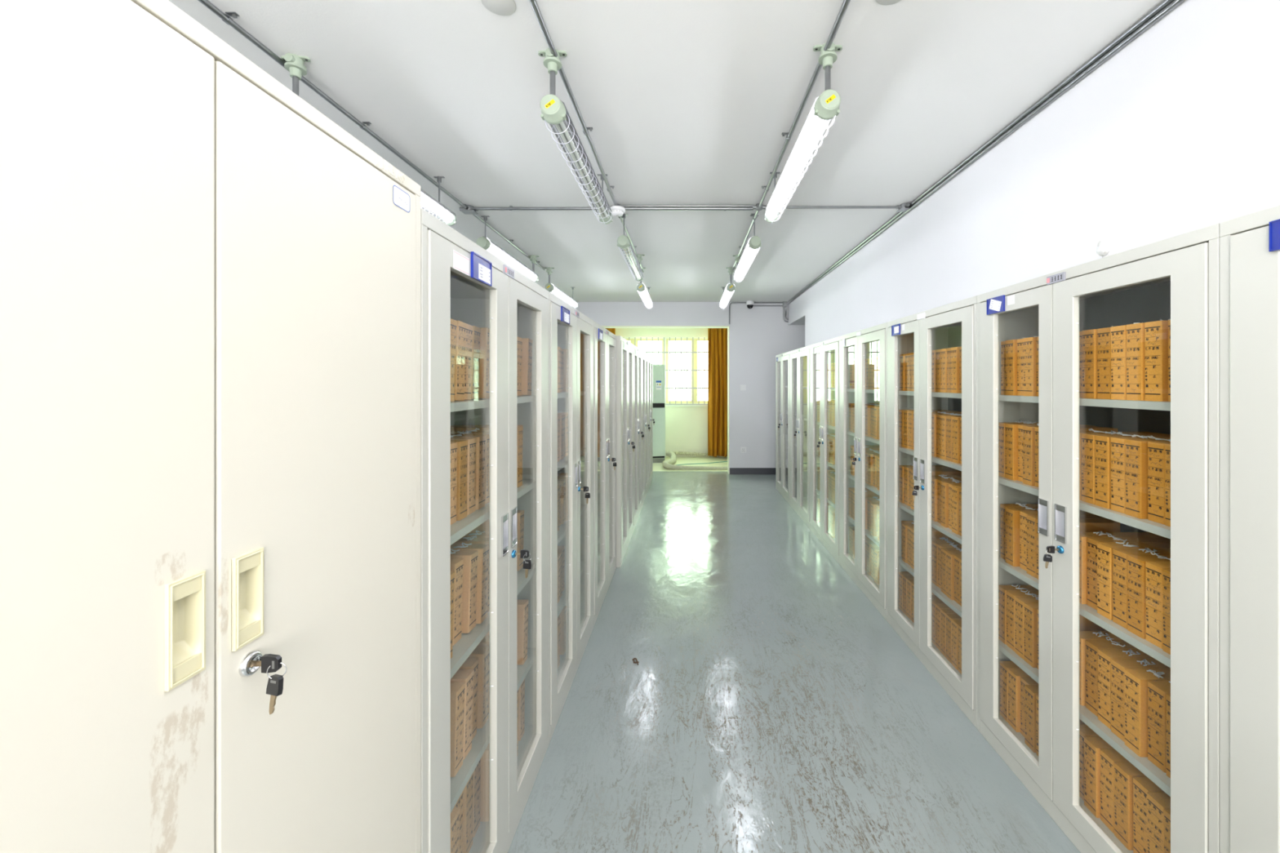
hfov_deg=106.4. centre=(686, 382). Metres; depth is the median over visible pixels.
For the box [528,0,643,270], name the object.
conduit pipe
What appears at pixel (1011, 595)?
box
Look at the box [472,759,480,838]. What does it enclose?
box
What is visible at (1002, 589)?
box
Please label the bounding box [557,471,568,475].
box
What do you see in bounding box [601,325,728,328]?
trim
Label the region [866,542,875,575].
box
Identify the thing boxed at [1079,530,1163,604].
box
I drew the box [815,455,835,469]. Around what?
shelf
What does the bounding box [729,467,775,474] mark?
baseboard
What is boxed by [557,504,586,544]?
shelf
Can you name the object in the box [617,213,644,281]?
lamp
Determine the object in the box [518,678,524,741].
box
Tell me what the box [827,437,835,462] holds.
box
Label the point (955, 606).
shelf
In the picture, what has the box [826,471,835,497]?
box
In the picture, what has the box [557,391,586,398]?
shelf
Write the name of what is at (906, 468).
box
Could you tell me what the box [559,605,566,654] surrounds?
box
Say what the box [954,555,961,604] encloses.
box
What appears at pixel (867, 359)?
box
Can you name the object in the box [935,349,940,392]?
box
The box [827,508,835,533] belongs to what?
box
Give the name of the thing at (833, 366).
box
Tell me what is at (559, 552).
box
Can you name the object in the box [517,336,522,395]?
box
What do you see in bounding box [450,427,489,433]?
box
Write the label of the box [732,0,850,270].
conduit pipe
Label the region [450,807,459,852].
box
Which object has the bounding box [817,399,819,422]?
box
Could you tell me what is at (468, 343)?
box
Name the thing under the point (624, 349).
tall cabinet
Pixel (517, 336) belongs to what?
box
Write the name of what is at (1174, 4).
conduit pipe
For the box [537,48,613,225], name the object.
lamp
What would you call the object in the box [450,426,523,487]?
box
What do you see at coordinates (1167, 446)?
box
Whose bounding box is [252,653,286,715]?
key
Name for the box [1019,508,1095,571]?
box
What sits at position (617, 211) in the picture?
smoke detector
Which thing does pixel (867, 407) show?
box
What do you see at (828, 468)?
box
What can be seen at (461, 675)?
box
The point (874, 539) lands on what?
shelf
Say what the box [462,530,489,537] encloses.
box
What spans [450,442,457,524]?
box
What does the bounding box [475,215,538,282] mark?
lamp
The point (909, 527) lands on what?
box
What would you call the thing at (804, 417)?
shelf
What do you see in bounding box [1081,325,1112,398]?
box
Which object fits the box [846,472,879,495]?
shelf
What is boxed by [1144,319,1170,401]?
box
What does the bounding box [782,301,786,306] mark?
junction box
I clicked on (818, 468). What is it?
box
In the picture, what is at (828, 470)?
box
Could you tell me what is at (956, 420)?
box
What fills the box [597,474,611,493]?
shelf
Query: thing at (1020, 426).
box
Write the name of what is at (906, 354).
box
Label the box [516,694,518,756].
box
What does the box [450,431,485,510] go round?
box
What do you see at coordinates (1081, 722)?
box
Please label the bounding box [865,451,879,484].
box
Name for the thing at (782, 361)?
tall cabinet
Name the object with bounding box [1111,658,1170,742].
box
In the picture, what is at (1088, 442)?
box
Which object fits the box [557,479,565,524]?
box
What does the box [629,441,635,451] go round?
key
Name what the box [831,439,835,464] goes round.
box
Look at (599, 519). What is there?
shelf
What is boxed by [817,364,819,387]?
box
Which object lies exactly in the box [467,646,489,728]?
box
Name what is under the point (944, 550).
box
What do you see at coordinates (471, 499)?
box
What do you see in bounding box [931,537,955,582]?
box
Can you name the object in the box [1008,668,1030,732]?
box
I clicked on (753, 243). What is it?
lamp
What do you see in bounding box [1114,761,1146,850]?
box
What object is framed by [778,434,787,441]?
shelf
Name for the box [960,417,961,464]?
box
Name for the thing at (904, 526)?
box
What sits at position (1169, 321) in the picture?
box
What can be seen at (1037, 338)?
box
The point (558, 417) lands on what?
box
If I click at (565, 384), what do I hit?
box
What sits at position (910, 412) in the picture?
box
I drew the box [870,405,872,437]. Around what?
box
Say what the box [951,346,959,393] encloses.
box
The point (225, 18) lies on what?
conduit pipe
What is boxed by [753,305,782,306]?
conduit pipe
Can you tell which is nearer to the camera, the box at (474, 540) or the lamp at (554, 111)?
the box at (474, 540)
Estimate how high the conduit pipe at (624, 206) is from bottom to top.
0.014 m
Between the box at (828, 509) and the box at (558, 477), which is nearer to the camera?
the box at (558, 477)
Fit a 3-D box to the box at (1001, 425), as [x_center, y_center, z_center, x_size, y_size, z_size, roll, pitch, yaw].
[1.390,0.266,1.918,0.261,0.228,0.049,0,0,0]
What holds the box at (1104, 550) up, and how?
on the tall cabinet at (1176, 278)
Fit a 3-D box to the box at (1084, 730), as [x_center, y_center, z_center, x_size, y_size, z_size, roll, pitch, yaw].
[1.401,1.228,1.547,0.261,0.228,0.048,0,0,0]
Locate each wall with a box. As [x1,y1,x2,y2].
[615,328,707,337]
[665,406,727,457]
[729,302,804,467]
[804,0,1279,346]
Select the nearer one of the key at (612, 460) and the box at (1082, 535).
the box at (1082, 535)
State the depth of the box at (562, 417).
2.33 m
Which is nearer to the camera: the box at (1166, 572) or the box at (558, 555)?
the box at (1166, 572)
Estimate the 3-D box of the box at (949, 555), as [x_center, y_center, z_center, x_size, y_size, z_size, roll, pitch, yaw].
[1.390,0.926,2.299,0.261,0.227,0.048,0,0,0]
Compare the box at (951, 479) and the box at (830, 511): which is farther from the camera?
the box at (830, 511)
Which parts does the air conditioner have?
panel, panel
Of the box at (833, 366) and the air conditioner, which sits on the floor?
the air conditioner
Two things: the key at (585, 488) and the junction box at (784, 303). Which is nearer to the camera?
the key at (585, 488)
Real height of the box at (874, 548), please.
0.228 m
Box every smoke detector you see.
[610,205,625,216]
[1096,230,1123,257]
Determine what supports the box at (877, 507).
on the tall cabinet at (860, 345)
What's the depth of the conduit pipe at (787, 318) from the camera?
7.43 m
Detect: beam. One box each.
[565,302,729,325]
[787,292,804,324]
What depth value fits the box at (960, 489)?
2.20 m
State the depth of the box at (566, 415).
2.45 m
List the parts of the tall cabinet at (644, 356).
glass pane, door, glass pane, door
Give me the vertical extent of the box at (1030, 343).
0.227 m
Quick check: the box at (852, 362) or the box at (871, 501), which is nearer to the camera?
the box at (871, 501)
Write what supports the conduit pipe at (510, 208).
attached to the ceiling
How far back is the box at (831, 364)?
4.18 m
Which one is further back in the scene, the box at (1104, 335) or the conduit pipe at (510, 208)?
the conduit pipe at (510, 208)
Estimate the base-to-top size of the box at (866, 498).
0.228 m
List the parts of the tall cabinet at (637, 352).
glass pane, door, door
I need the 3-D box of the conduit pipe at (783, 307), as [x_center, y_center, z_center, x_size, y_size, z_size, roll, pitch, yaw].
[2.049,-1.054,7.436,1.103,0.251,0.022,0,0,0]
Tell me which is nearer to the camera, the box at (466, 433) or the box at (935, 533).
the box at (466, 433)
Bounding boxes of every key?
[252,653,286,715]
[515,549,531,578]
[580,486,590,503]
[609,457,616,470]
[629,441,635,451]
[851,457,858,468]
[911,485,921,499]
[1043,546,1058,568]
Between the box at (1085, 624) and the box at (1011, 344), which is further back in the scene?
the box at (1011, 344)
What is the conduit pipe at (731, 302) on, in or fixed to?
attached to the wall at (757, 334)
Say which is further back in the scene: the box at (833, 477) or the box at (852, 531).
the box at (833, 477)
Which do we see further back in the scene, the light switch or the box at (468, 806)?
the light switch
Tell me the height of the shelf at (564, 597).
0.022 m
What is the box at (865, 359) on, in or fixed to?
on the tall cabinet at (860, 345)
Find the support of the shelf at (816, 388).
attached to the tall cabinet at (823, 353)
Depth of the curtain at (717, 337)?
8.95 m
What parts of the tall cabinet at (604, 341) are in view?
door, handle, handle, door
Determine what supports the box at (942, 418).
on the tall cabinet at (954, 324)
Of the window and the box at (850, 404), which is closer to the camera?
the box at (850, 404)
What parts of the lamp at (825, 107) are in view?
hanger rod, glass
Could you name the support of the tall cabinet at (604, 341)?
on the floor
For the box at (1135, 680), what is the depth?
1.34 m
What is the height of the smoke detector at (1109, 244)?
0.084 m
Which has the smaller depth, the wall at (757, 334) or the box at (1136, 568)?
the box at (1136, 568)
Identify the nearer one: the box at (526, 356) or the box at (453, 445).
the box at (453, 445)
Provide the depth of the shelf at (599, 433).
3.39 m
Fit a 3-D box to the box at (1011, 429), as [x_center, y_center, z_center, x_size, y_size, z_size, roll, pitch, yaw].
[1.389,0.266,1.867,0.261,0.228,0.048,0,0,0]
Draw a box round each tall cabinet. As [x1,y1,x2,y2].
[0,0,421,852]
[421,208,548,852]
[548,291,593,744]
[593,320,616,626]
[616,335,633,567]
[632,344,641,532]
[641,351,648,507]
[648,355,653,488]
[775,351,790,505]
[790,345,810,528]
[810,336,839,564]
[840,322,887,621]
[887,295,977,728]
[977,222,1220,852]
[1219,204,1279,852]
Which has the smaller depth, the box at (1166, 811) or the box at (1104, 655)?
the box at (1166, 811)
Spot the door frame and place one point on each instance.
(728, 328)
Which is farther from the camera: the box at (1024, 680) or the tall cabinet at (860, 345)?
the tall cabinet at (860, 345)
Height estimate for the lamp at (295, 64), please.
0.273 m
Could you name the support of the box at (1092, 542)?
in the tall cabinet at (1176, 278)
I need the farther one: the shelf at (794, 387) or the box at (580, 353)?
the shelf at (794, 387)
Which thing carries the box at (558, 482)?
on the tall cabinet at (570, 329)
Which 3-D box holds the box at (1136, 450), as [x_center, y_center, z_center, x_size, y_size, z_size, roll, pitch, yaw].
[1.387,0.266,1.347,0.261,0.227,0.049,0,0,0]
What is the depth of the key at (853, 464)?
3.31 m
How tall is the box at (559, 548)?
0.225 m
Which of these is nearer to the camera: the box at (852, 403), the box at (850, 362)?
the box at (852, 403)
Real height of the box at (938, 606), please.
0.225 m
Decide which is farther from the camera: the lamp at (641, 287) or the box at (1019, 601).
the lamp at (641, 287)
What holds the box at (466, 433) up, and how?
on the tall cabinet at (461, 281)
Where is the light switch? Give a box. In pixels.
[740,385,746,391]
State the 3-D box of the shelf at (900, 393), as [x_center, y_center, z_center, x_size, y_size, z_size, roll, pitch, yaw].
[1.396,0.063,2.427,0.318,0.022,0.840,0,0,0]
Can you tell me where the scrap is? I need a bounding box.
[632,657,639,665]
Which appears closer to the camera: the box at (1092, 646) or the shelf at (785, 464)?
the box at (1092, 646)
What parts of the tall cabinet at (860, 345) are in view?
door, handle, name plate, handle, door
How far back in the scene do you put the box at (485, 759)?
1.46 m
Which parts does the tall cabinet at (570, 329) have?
door, handle, name plate, handle, door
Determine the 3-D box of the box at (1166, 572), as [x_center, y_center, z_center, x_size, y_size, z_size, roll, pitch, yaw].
[1.387,0.596,1.239,0.261,0.228,0.049,0,0,0]
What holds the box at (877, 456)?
in the tall cabinet at (860, 345)
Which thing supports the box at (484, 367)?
on the tall cabinet at (461, 281)
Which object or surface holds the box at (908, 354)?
on the tall cabinet at (954, 324)
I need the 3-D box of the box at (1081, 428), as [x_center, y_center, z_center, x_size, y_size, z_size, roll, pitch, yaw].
[1.395,0.267,1.714,0.261,0.225,0.049,0,0,0]
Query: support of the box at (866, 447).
in the tall cabinet at (860, 345)
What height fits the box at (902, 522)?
0.228 m
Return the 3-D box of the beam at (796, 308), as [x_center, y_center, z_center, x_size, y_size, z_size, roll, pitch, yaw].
[2.163,-1.070,6.910,1.175,0.360,1.080,0,0,0]
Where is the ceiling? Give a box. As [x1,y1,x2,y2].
[168,0,1163,302]
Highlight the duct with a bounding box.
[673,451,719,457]
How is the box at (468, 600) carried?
on the tall cabinet at (461, 281)
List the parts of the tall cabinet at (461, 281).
door, handle, name plate, handle, door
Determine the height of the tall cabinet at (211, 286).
1.844 m
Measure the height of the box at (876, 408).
0.228 m
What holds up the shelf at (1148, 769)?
attached to the tall cabinet at (1176, 278)
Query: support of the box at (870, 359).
on the tall cabinet at (860, 345)
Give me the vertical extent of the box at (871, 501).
0.225 m
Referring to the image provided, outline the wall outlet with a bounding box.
[740,447,746,453]
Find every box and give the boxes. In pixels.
[450,318,457,401]
[450,425,522,426]
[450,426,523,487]
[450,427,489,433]
[450,430,489,504]
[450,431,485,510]
[450,435,476,515]
[450,440,467,520]
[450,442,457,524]
[450,542,488,623]
[450,548,478,633]
[450,558,463,645]
[450,571,454,658]
[450,669,474,759]
[450,681,465,777]
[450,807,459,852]
[452,535,489,612]
[453,790,463,852]
[454,320,466,400]
[458,657,478,740]
[459,204,478,214]
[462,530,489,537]
[462,772,473,852]
[464,323,473,399]
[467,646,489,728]
[470,510,524,571]
[471,325,480,399]
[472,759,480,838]
[476,635,489,713]
[478,327,489,398]
[480,742,489,822]
[516,336,518,395]
[516,599,528,665]
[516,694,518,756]
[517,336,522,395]
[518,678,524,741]
[520,337,532,395]
[557,346,560,392]
[557,412,568,456]
[557,414,565,457]
[557,415,564,459]
[557,416,559,461]
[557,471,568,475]
[557,476,568,520]
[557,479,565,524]
[557,481,560,526]
[557,484,559,531]
[557,546,564,591]
[557,550,562,597]
[557,554,559,603]
[557,617,560,668]
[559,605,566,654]
[560,348,563,392]
[562,349,568,391]
[580,353,582,391]
[752,203,765,211]
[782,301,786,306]
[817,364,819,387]
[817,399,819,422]
[817,466,832,490]
[817,498,819,522]
[818,467,834,490]
[826,400,835,424]
[826,435,835,461]
[826,467,835,471]
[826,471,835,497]
[826,505,831,530]
[827,362,835,387]
[827,400,831,425]
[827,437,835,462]
[827,473,835,499]
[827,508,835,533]
[829,475,835,501]
[829,510,835,535]
[830,363,832,387]
[830,438,835,463]
[831,400,834,426]
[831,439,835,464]
[831,476,835,502]
[831,511,835,537]
[832,363,835,387]
[833,477,835,503]
[834,400,835,426]
[848,403,852,431]
[848,487,866,516]
[848,526,854,555]
[849,360,854,388]
[849,362,850,388]
[850,446,879,475]
[850,488,870,518]
[850,528,854,559]
[852,403,879,431]
[853,404,854,432]
[853,490,879,519]
[865,359,866,389]
[865,404,879,436]
[865,446,879,449]
[865,448,879,451]
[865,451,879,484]
[865,497,879,528]
[865,539,872,571]
[866,358,869,389]
[866,497,879,531]
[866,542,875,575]
[868,452,879,485]
[869,356,878,389]
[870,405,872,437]
[870,500,879,532]
[871,357,876,389]
[871,502,879,536]
[871,544,878,577]
[872,405,879,438]
[872,454,879,487]
[873,546,879,579]
[874,406,878,439]
[874,549,879,584]
[875,455,879,488]
[876,356,879,390]
[876,504,879,537]
[877,457,879,489]
[877,506,879,540]
[878,406,879,439]
[878,552,879,585]
[896,202,910,212]
[898,408,946,447]
[898,463,946,503]
[898,571,911,611]
[899,352,911,391]
[901,520,914,556]
[902,522,914,563]
[902,574,914,615]
[903,410,908,448]
[903,466,951,505]
[905,353,907,391]
[906,578,914,620]
[907,353,911,391]
[907,410,955,449]
[907,525,934,566]
[908,468,956,506]
[911,352,914,391]
[911,470,961,510]
[911,528,950,569]
[911,582,934,622]
[912,410,961,449]
[931,350,935,391]
[931,411,961,413]
[931,411,961,457]
[931,474,961,477]
[931,476,961,521]
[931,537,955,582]
[931,595,939,599]
[931,599,945,645]
[932,538,960,586]
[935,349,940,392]
[935,604,951,650]
[936,413,958,457]
[937,477,961,523]
[937,543,961,589]
[939,413,958,460]
[940,346,958,392]
[940,480,961,528]
[940,608,956,657]
[941,545,961,595]
[946,347,951,392]
[946,413,961,462]
[946,549,961,599]
[946,613,961,663]
[948,484,961,529]
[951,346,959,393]
[951,486,961,534]
[951,618,961,670]
[952,416,961,463]
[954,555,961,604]
[958,624,961,674]
[959,346,961,393]
[959,488,961,536]
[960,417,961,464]
[960,559,961,606]
[998,419,1038,477]
[998,584,1038,644]
[1000,341,1005,395]
[1000,502,1037,559]
[1000,661,1020,722]
[1004,421,1036,479]
[1005,337,1025,395]
[1005,504,1080,566]
[1006,589,1038,651]
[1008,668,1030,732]
[1014,593,1038,659]
[1017,336,1037,395]
[1017,423,1093,481]
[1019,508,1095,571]
[1020,676,1038,737]
[1022,424,1097,486]
[1023,337,1036,395]
[1023,602,1038,667]
[1024,684,1038,752]
[1026,515,1107,577]
[1035,336,1038,396]
[1035,426,1117,487]
[1035,694,1085,755]
[1036,519,1119,579]
[1036,608,1106,669]
[1079,331,1082,398]
[1079,428,1158,500]
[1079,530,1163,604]
[1079,631,1122,706]
[1079,724,1099,800]
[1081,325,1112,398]
[1081,430,1170,504]
[1084,736,1113,817]
[1085,636,1137,716]
[1086,533,1170,610]
[1094,431,1170,509]
[1097,327,1111,399]
[1097,541,1170,620]
[1097,648,1154,729]
[1100,748,1128,833]
[1110,434,1170,514]
[1111,322,1139,399]
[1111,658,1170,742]
[1112,547,1170,629]
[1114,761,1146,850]
[1124,435,1170,519]
[1124,669,1170,757]
[1126,319,1163,400]
[1127,551,1170,639]
[1133,777,1164,852]
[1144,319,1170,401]
[1145,558,1170,648]
[1146,791,1170,852]
[1147,440,1170,524]
[1147,680,1170,773]
[1162,568,1170,654]
[1164,444,1170,526]
[1164,808,1170,852]
[1165,693,1170,778]
[1168,320,1170,401]
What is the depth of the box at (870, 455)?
3.27 m
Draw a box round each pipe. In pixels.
[197,0,545,270]
[471,205,595,210]
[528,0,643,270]
[622,204,754,207]
[624,207,753,210]
[662,450,727,469]
[728,302,746,324]
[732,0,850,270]
[753,302,782,303]
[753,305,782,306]
[765,205,897,208]
[782,306,788,322]
[785,306,788,319]
[786,0,1174,303]
[786,0,1184,304]
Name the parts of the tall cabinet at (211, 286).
door, handle, handle, door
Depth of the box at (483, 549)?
1.41 m
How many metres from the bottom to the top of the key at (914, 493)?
0.076 m
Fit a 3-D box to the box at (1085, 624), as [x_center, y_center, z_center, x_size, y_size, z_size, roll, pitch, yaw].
[1.400,0.927,1.709,0.261,0.225,0.048,0,0,0]
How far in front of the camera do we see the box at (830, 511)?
4.18 m
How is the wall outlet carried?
attached to the wall at (757, 334)
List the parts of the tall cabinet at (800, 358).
door, door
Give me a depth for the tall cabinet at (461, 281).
1.36 m
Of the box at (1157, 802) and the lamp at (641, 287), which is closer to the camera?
the box at (1157, 802)
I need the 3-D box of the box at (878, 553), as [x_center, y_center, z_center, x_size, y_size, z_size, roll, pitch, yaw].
[1.397,1.229,3.133,0.261,0.225,0.049,0,0,0]
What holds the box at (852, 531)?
in the tall cabinet at (860, 345)
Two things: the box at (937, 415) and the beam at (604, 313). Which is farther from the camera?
the beam at (604, 313)
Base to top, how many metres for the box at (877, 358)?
0.225 m
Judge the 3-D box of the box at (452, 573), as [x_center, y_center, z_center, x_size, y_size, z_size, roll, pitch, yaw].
[-0.735,0.595,1.216,0.261,0.229,0.061,0,0,0]
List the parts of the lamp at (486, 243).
hanger rod, glass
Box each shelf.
[450,395,535,412]
[450,479,535,545]
[450,563,535,679]
[450,648,535,813]
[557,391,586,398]
[557,447,586,471]
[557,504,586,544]
[557,560,586,617]
[597,388,611,393]
[597,431,611,443]
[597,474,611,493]
[597,517,611,544]
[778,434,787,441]
[778,458,787,468]
[793,386,807,389]
[793,414,807,421]
[793,443,807,453]
[793,471,807,484]
[815,387,835,391]
[815,421,835,430]
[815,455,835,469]
[815,488,835,508]
[846,388,879,393]
[846,430,879,444]
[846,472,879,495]
[846,515,879,546]
[897,391,961,398]
[897,445,961,471]
[897,501,961,544]
[897,556,961,617]
[998,395,1170,410]
[998,475,1170,538]
[998,555,1170,667]
[998,639,1170,796]
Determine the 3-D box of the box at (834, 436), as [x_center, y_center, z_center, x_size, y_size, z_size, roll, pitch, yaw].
[1.388,0.596,4.286,0.261,0.228,0.048,0,0,0]
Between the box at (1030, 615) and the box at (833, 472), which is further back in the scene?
the box at (833, 472)
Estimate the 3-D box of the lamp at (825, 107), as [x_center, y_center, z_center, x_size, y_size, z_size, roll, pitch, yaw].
[0.525,-1.113,2.371,0.108,0.273,1.251,0,0,0]
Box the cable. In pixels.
[675,461,727,465]
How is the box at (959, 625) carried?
in the tall cabinet at (954, 324)
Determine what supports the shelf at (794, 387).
attached to the tall cabinet at (800, 358)
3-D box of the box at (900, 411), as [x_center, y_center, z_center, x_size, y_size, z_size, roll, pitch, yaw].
[1.388,0.267,2.812,0.261,0.225,0.049,0,0,0]
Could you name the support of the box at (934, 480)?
on the tall cabinet at (954, 324)
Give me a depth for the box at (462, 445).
1.32 m
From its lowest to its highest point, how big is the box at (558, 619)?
0.227 m
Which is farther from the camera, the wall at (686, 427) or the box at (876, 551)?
the wall at (686, 427)
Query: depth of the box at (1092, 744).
1.49 m
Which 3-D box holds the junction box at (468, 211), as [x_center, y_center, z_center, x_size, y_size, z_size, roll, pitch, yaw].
[-1.553,-1.230,3.400,0.126,0.041,0.126,0,0,0]
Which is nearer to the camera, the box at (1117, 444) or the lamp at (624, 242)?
the box at (1117, 444)
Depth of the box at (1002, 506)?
1.92 m
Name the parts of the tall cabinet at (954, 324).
door, handle, name plate, handle, door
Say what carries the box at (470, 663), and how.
on the tall cabinet at (461, 281)
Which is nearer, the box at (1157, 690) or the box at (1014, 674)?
the box at (1157, 690)
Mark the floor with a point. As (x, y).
(768, 704)
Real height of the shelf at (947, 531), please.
0.022 m
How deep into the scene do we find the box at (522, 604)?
1.76 m
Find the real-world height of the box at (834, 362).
0.225 m
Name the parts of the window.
sash, sash, sash, sill, sash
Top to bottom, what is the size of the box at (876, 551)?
0.225 m
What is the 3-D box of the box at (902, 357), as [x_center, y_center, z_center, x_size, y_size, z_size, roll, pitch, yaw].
[1.392,-0.062,2.812,0.261,0.227,0.048,0,0,0]
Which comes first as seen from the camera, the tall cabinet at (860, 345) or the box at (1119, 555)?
the box at (1119, 555)
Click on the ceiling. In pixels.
(684, 102)
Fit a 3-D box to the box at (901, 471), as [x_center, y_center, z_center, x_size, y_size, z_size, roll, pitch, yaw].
[1.390,0.596,2.814,0.261,0.227,0.048,0,0,0]
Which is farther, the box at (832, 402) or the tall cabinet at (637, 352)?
the tall cabinet at (637, 352)
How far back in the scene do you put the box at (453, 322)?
1.25 m
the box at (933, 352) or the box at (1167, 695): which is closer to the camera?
the box at (1167, 695)
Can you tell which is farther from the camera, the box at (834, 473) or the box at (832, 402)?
the box at (834, 473)
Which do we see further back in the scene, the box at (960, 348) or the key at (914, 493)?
the key at (914, 493)
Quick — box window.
[622,337,707,406]
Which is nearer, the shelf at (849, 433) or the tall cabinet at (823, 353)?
the shelf at (849, 433)
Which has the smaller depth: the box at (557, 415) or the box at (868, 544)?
the box at (557, 415)
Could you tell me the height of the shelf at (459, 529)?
0.022 m
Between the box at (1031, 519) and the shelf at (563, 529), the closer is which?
the box at (1031, 519)
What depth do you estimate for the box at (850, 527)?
3.69 m
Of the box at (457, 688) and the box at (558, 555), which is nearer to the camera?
the box at (457, 688)
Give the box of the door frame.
[727,325,729,474]
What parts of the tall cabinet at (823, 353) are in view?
door, handle, handle, door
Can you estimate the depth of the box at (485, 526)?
1.79 m
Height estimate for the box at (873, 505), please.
0.228 m
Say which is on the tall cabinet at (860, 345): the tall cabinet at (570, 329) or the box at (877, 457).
the box at (877, 457)
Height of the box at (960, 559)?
0.225 m
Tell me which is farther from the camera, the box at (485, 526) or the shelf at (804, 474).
the shelf at (804, 474)
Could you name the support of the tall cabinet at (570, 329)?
on the floor
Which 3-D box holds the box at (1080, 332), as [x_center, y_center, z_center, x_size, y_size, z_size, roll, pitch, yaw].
[1.401,-0.061,1.549,0.261,0.225,0.048,0,0,0]
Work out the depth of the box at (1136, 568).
1.34 m
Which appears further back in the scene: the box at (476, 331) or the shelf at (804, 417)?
the shelf at (804, 417)
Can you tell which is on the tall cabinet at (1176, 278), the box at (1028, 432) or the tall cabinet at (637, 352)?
the box at (1028, 432)
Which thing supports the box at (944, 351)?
on the tall cabinet at (954, 324)
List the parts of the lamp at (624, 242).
hanger rod, glass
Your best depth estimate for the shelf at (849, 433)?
3.28 m
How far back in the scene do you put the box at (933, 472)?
2.65 m
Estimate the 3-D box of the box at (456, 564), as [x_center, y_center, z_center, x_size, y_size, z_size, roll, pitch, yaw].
[-0.755,0.595,1.308,0.261,0.229,0.061,0,0,0]
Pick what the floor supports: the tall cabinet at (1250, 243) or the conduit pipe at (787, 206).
the tall cabinet at (1250, 243)
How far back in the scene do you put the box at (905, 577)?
2.76 m
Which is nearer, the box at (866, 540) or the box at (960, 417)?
the box at (960, 417)
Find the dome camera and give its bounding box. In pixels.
[746,300,754,308]
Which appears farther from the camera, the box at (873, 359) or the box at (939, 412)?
the box at (873, 359)
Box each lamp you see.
[280,53,456,226]
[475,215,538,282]
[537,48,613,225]
[544,266,577,308]
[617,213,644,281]
[636,267,653,309]
[719,266,735,308]
[733,214,761,282]
[764,42,842,223]
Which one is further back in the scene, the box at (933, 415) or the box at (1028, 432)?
the box at (933, 415)
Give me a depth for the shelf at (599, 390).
3.24 m
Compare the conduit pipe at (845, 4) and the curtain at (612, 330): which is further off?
the curtain at (612, 330)
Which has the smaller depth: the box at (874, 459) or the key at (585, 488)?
the key at (585, 488)
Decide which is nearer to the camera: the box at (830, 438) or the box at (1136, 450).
the box at (1136, 450)
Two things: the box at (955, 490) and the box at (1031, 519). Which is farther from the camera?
the box at (955, 490)
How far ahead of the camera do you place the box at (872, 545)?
3.28 m
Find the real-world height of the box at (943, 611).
0.225 m
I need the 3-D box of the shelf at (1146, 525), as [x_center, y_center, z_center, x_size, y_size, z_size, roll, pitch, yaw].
[1.396,0.391,1.531,0.318,0.022,0.852,0,0,0]
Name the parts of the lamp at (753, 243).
glass, hanger rod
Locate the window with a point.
(634, 340)
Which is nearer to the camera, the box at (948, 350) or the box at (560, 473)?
the box at (948, 350)
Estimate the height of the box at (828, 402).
0.227 m
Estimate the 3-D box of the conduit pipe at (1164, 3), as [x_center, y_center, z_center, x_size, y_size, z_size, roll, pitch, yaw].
[1.561,-1.236,2.915,0.024,0.024,9.030,0,0,0]
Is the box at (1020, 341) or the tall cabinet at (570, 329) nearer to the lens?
the box at (1020, 341)
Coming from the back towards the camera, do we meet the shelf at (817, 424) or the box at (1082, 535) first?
the shelf at (817, 424)
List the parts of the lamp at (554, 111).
glass, hanger rod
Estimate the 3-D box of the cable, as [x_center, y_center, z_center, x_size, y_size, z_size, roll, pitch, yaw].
[0.326,1.432,8.431,1.136,0.012,0.048,0,0,-22]
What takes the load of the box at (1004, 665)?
in the tall cabinet at (1176, 278)
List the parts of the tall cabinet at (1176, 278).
door, handle, name plate, handle, door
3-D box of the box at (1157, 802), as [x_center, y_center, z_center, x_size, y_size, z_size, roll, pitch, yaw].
[1.392,1.229,1.288,0.261,0.225,0.049,0,0,0]
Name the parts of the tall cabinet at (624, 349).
glass pane, door, handle, glass pane, door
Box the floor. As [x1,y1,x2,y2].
[507,457,1080,852]
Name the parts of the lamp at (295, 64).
hanger rod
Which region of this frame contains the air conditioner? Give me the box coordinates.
[653,364,665,462]
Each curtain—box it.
[605,328,615,334]
[707,328,727,457]
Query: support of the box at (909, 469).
in the tall cabinet at (954, 324)
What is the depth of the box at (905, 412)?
2.75 m
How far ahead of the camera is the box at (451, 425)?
1.79 m
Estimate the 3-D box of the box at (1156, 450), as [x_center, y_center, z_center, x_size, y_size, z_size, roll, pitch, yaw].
[1.400,0.267,1.294,0.261,0.225,0.048,0,0,0]
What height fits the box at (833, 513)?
0.225 m
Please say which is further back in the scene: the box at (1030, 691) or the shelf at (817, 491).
the shelf at (817, 491)
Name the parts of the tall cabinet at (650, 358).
door, door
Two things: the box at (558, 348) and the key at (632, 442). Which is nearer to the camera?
the box at (558, 348)
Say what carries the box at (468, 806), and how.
in the tall cabinet at (461, 281)
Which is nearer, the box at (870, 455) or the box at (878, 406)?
the box at (878, 406)
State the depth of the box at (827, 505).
4.31 m
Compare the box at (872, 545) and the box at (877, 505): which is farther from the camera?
the box at (872, 545)
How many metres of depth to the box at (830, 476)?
4.18 m
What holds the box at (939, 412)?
in the tall cabinet at (954, 324)
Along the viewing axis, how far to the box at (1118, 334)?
1.39 m
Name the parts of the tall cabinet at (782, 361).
door, door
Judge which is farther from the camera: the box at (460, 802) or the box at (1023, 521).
the box at (1023, 521)

